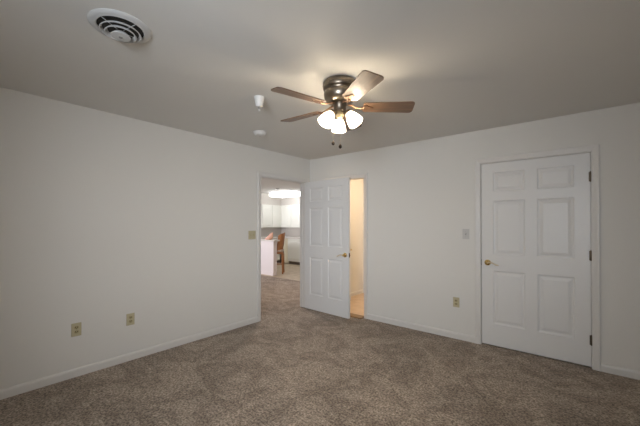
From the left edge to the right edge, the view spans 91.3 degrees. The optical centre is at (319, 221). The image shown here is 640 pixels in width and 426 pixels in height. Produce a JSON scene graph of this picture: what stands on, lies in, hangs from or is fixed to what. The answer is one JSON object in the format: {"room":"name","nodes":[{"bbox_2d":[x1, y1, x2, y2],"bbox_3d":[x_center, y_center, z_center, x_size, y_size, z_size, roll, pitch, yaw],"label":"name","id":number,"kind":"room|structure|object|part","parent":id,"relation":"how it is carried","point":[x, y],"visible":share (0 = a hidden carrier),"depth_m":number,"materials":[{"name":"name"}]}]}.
{"room":"empty bedroom","nodes":[
{"label":"empty bedroom","id":0,"kind":"room"},
{"bbox_2d":[0,87,309,389],"bbox_3d":[-1.260,0.176,4.010,0.100,2.440,6.350,0,-1,40],"label":"wall","id":1,"kind":"structure","parent":0,"point":[105,217],"depth_m":3.03,"materials":[{"name":"white paint"}]},
{"bbox_2d":[71,322,80,336],"bbox_3d":[-2.186,0.968,2.809,0.009,0.118,0.074,0,-1,40],"label":"wall outlet","id":2,"kind":"object","parent":1,"relation":"attached to","point":[76,327],"visible":1,"depth_m":2.80,"materials":[{"name":"beige plastic"}]},
{"bbox_2d":[0,317,257,399],"bbox_3d":[-1.674,1.354,3.417,0.014,0.075,4.721,0,-1,40],"label":"baseboard","id":3,"kind":"structure","parent":1,"relation":"attached to","point":[18,389],"depth_m":3.00,"materials":[{"name":"white paint"}]},
{"bbox_2d":[126,313,134,325],"bbox_3d":[-1.904,0.980,3.147,0.009,0.118,0.074,0,-1,40],"label":"wall outlet","id":4,"kind":"object","parent":1,"relation":"attached to","point":[130,318],"visible":1,"depth_m":3.14,"materials":[{"name":"beige plastic"}]},
{"bbox_2d":[248,231,255,238],"bbox_3d":[-0.932,0.182,4.311,0.019,0.118,0.120,0,-1,40],"label":"light switch","id":5,"kind":"object","parent":1,"relation":"attached to","point":[251,234],"visible":1,"depth_m":4.31,"materials":[{"name":"beige plastic"}]},
{"bbox_2d":[257,171,307,321],"bbox_3d":[-0.578,0.347,4.818,0.123,2.109,1.042,0,-1,40],"label":"trim","id":6,"kind":"structure","parent":1,"relation":"attached to","point":[260,175],"depth_m":4.80,"materials":[{"name":"white paint"}]},
{"bbox_2d":[305,177,349,318],"bbox_3d":[0.092,0.375,4.787,0.915,2.025,0.160,0,-1,43],"label":"door","id":7,"kind":"structure","parent":1,"relation":"in","point":[327,202],"depth_m":4.74,"materials":[{"name":"white paint"}]},
{"bbox_2d":[261,228,280,260],"bbox_3d":[-3.802,0.212,9.161,0.200,2.440,7.490,0,-1,40],"label":"wall","id":8,"kind":"structure","parent":0,"point":[265,232],"depth_m":11.40,"materials":[{"name":"grey paint"}]},
{"bbox_2d":[261,204,280,227],"bbox_3d":[-1.794,-0.194,11.141,0.298,0.800,0.900,0,-1,40],"label":"upper cabinet","id":9,"kind":"object","parent":8,"relation":"attached to","point":[270,214],"visible":0.93,"depth_m":10.99,"materials":[{"name":"white paint"}]},
{"bbox_3d":[-1.833,-0.196,10.881,0.026,0.760,0.434,0,-1,40],"label":"door","id":10,"kind":"part","parent":9,"relation":"part of","materials":[{"name":"white paint"}]},
{"bbox_3d":[-1.545,-0.194,11.227,0.026,0.760,0.434,0,-1,40],"label":"door","id":11,"kind":"part","parent":9,"relation":"part of","materials":[{"name":"white paint"}]},
{"bbox_2d":[261,193,299,205],"bbox_3d":[-1.293,-0.798,10.617,1.800,0.400,1.650,0,-1,40],"label":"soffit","id":12,"kind":"structure","parent":8,"relation":"attached to","point":[266,199],"depth_m":11.05,"materials":[{"name":"grey paint"}]},
{"bbox_2d":[281,227,299,236],"bbox_3d":[0.667,0.219,10.182,5.360,2.440,0.200,0,-1,40],"label":"wall","id":13,"kind":"structure","parent":0,"point":[294,232],"depth_m":11.47,"materials":[{"name":"grey paint"}]},
{"bbox_2d":[281,205,290,227],"bbox_3d":[-1.132,-0.193,11.322,0.500,0.800,0.298,0,-1,40],"label":"upper cabinet","id":14,"kind":"object","parent":13,"relation":"attached to","point":[285,209],"visible":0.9,"depth_m":11.21,"materials":[{"name":"white paint"}]},
{"bbox_2d":[291,205,299,227],"bbox_3d":[-0.594,-0.196,10.874,0.900,0.800,0.298,0,-1,40],"label":"upper cabinet","id":15,"kind":"object","parent":13,"relation":"attached to","point":[295,209],"visible":0.43,"depth_m":10.90,"materials":[{"name":"white paint"}]},
{"bbox_2d":[0,0,639,192],"bbox_3d":[-0.505,-1.085,5.277,10.250,0.100,9.250,0,-1,40],"label":"ceiling","id":16,"kind":"structure","parent":0,"point":[466,66],"depth_m":2.05,"materials":[{"name":"white paint"}]},
{"bbox_2d":[87,8,151,43],"bbox_3d":[-1.083,-1.030,1.702,0.298,0.061,0.298,0,-1,40],"label":"ceiling vent","id":17,"kind":"object","parent":16,"relation":"in","point":[117,25],"visible":1,"depth_m":1.67,"materials":[{"name":"white metal"}]},
{"bbox_2d":[254,95,264,110],"bbox_3d":[-0.514,-0.996,2.648,0.088,0.116,0.088,0,-1,40],"label":"sensor","id":18,"kind":"object","parent":16,"relation":"attached to","point":[259,100],"visible":1,"depth_m":2.62,"materials":[{"name":"white plastic"}]},
{"bbox_2d":[253,130,266,136],"bbox_3d":[-0.700,-1.023,3.656,0.152,0.047,0.152,0,-1,40],"label":"smoke detector","id":19,"kind":"object","parent":16,"relation":"attached to","point":[259,133],"visible":1,"depth_m":3.61,"materials":[{"name":"white plastic"}]},
{"bbox_2d":[268,189,299,197],"bbox_3d":[-1.104,-0.915,10.298,1.080,0.170,0.680,0,-1,40],"label":"kitchen ceiling light","id":20,"kind":"object","parent":16,"relation":"attached to","point":[282,193],"visible":0.84,"depth_m":10.02,"materials":[{"name":"white plastic"}]},
{"bbox_3d":[-1.104,-0.985,10.299,1.080,0.030,0.680,0,-1,40],"label":"light frame","id":21,"kind":"part","parent":20,"relation":"part of","materials":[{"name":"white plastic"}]},
{"bbox_2d":[271,70,414,148],"bbox_3d":[0.188,-0.797,2.367,1.043,0.516,1.088,0,0,0],"label":"ceiling fan","id":22,"kind":"object","parent":16,"relation":"hanging from","point":[340,91],"visible":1,"depth_m":2.29,"materials":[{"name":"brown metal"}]},
{"bbox_3d":[-0.148,-0.867,2.149,0.385,0.007,0.142,0,12,-36],"label":"blade","id":23,"kind":"part","parent":22,"relation":"part of","materials":[{"name":"brown wood"}]},
{"bbox_3d":[-0.148,-0.864,2.581,0.385,0.007,0.142,0,12,36],"label":"blade","id":24,"kind":"part","parent":22,"relation":"part of","materials":[{"name":"brown wood"}]},
{"bbox_3d":[0.046,-0.759,2.299,0.124,0.132,0.116,0,0,0],"label":"lamp shade","id":25,"kind":"part","parent":22,"relation":"part of","materials":[{"name":"white glass"}]},
{"bbox_3d":[0.150,-0.757,2.481,0.118,0.132,0.128,0,0,0],"label":"lamp shade","id":26,"kind":"part","parent":22,"relation":"part of","materials":[{"name":"white glass"}]},
{"bbox_3d":[0.263,-0.863,2.714,0.142,0.007,0.385,-13,-4,18],"label":"blade","id":27,"kind":"part","parent":22,"relation":"part of","materials":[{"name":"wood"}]},
{"bbox_3d":[0.253,-0.759,2.299,0.124,0.132,0.116,0,0,0],"label":"lamp shade","id":28,"kind":"part","parent":22,"relation":"part of","materials":[{"name":"white glass"}]},
{"bbox_3d":[0.263,-0.868,2.015,0.142,0.007,0.385,13,-4,-18],"label":"blade","id":29,"kind":"part","parent":22,"relation":"part of","materials":[{"name":"brown wood"}]},
{"bbox_3d":[0.517,-0.866,2.365,0.385,0.007,0.142,0,-12,0],"label":"blade","id":30,"kind":"part","parent":22,"relation":"part of","materials":[{"name":"brown wood"}]},
{"bbox_2d":[0,260,639,425],"bbox_3d":[-0.505,1.442,5.259,10.250,0.086,9.250,0,-1,40],"label":"floor","id":31,"kind":"structure","parent":0,"point":[297,365],"depth_m":2.67,"materials":[{"name":"carpet"}]},
{"bbox_2d":[261,239,279,275],"bbox_3d":[-1.755,0.957,8.800,1.600,0.945,0.215,0,-1,40],"label":"breakfast bar","id":32,"kind":"object","parent":31,"relation":"on","point":[268,247],"visible":0.49,"depth_m":8.36,"materials":[{"name":"white paint"}]},
{"bbox_3d":[-1.806,1.389,8.731,1.507,0.080,0.013,0,-1,40],"label":"baseboard","id":33,"kind":"part","parent":32,"relation":"part of","materials":[{"name":"white paint"}]},
{"bbox_2d":[265,233,272,239],"bbox_3d":[-1.382,0.384,8.468,0.220,0.196,0.107,0,0,0],"label":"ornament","id":34,"kind":"object","parent":32,"relation":"on","point":[270,236],"visible":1,"depth_m":8.43,"materials":[{"name":"pink"}]},
{"bbox_2d":[277,232,285,273],"bbox_3d":[-1.160,0.862,8.710,0.401,1.136,0.354,0,0,0],"label":"bar stool","id":35,"kind":"object","parent":31,"relation":"on","point":[280,244],"visible":0.67,"depth_m":8.55,"materials":[{"name":"brown wood"}]},
{"bbox_3d":[-1.081,0.534,8.712,0.243,0.480,0.354,0,0,0],"label":"backrest","id":36,"kind":"part","parent":35,"relation":"part of","materials":[{"name":"brown wood"}]},
{"bbox_3d":[-1.031,1.153,8.571,0.063,0.551,0.055,0,0,15],"label":"leg","id":37,"kind":"part","parent":35,"relation":"part of","materials":[{"name":"brown wood"}]},
{"bbox_2d":[283,238,288,262],"bbox_3d":[-1.042,1.010,11.075,0.345,0.870,0.546,0,-1,40],"label":"base cabinet","id":38,"kind":"object","parent":31,"relation":"on","point":[285,247],"visible":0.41,"depth_m":10.85,"materials":[{"name":"beige paint"}]},
{"bbox_2d":[288,239,299,264],"bbox_3d":[-0.672,1.008,10.734,0.660,0.870,0.596,0,-1,40],"label":"base cabinet","id":39,"kind":"object","parent":31,"relation":"on","point":[293,244],"visible":0.49,"depth_m":10.53,"materials":[{"name":"white paint"}]},
{"bbox_3d":[-1.940,1.008,10.721,0.596,0.870,1.000,0,-1,40],"label":"base cabinet","id":40,"kind":"object","parent":31,"relation":"on","visible":0},
{"bbox_2d":[261,236,299,238],"bbox_3d":[-1.351,0.552,10.656,1.650,0.040,1.650,0,-1,40],"label":"countertop","id":41,"kind":"structure","parent":40,"relation":"on","point":[274,237],"depth_m":10.62,"materials":[{"name":"laminate"}]},
{"bbox_2d":[350,179,362,292],"bbox_3d":[1.279,0.196,6.854,0.160,2.440,4.129,0,-1,40],"label":"wall","id":42,"kind":"structure","parent":0,"point":[356,186],"depth_m":6.05,"materials":[{"name":"white paint"}]},
{"bbox_2d":[363,179,363,288],"bbox_3d":[1.710,0.187,5.576,2.140,2.440,0.120,0,-1,40],"label":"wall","id":43,"kind":"structure","parent":0,"point":[363,179],"depth_m":6.21,"materials":[{"name":"white paint"}]},
{"bbox_2d":[310,102,639,370],"bbox_3d":[1.727,0.174,3.729,4.850,2.440,0.100,0,-1,40],"label":"wall","id":44,"kind":"structure","parent":0,"point":[421,194],"depth_m":3.73,"materials":[{"name":"white paint"}]},
{"bbox_2d":[321,173,367,318],"bbox_3d":[0.384,0.347,4.838,0.873,2.109,0.123,0,-1,40],"label":"trim","id":45,"kind":"structure","parent":44,"relation":"attached to","point":[364,176],"depth_m":4.53,"materials":[{"name":"white paint"}]},
{"bbox_2d":[350,187,351,299],"bbox_3d":[0.361,0.382,5.363,0.098,2.020,0.635,0,-1,40],"label":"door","id":46,"kind":"structure","parent":44,"relation":"in","point":[350,187],"depth_m":5.61,"materials":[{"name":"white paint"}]},
{"bbox_2d":[350,313,363,318],"bbox_3d":[0.346,1.395,4.786,0.745,0.012,0.140,0,-1,40],"label":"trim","id":47,"kind":"structure","parent":44,"relation":"attached to","point":[351,314],"depth_m":4.59,"materials":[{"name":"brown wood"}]},
{"bbox_2d":[351,289,363,296],"bbox_3d":[1.256,1.366,5.023,2.140,0.075,1.299,0,-1,40],"label":"baseboard","id":48,"kind":"structure","parent":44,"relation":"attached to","point":[362,290],"depth_m":6.03,"materials":[{"name":"white paint"}]},
{"bbox_2d":[453,297,459,307],"bbox_3d":[1.626,0.960,3.737,0.074,0.118,0.009,0,-1,40],"label":"wall outlet","id":49,"kind":"object","parent":44,"relation":"attached to","point":[456,303],"visible":1,"depth_m":3.73,"materials":[{"name":"beige plastic"}]},
{"bbox_2d":[462,229,468,238],"bbox_3d":[1.707,0.144,3.668,0.074,0.118,0.019,0,-1,40],"label":"light switch","id":50,"kind":"object","parent":44,"relation":"attached to","point":[465,232],"visible":1,"depth_m":3.67,"materials":[{"name":"grey plastic"}]},
{"bbox_2d":[367,314,639,379],"bbox_3d":[2.080,1.354,3.352,3.635,0.075,0.014,0,-1,40],"label":"baseboard","id":51,"kind":"structure","parent":44,"relation":"attached to","point":[625,372],"depth_m":3.77,"materials":[{"name":"white paint"}]},
{"bbox_2d":[481,153,591,365],"bbox_3d":[2.204,0.358,3.260,0.962,2.030,0.098,0,-1,40],"label":"door","id":52,"kind":"structure","parent":44,"relation":"in","point":[536,260],"depth_m":3.24,"materials":[{"name":"white paint"}]},
{"bbox_2d":[474,144,600,370],"bbox_3d":[2.228,0.334,3.298,1.074,2.115,0.118,0,-1,40],"label":"trim","id":53,"kind":"structure","parent":44,"relation":"attached to","point":[593,150],"depth_m":3.00,"materials":[{"name":"white paint"}]}
]}

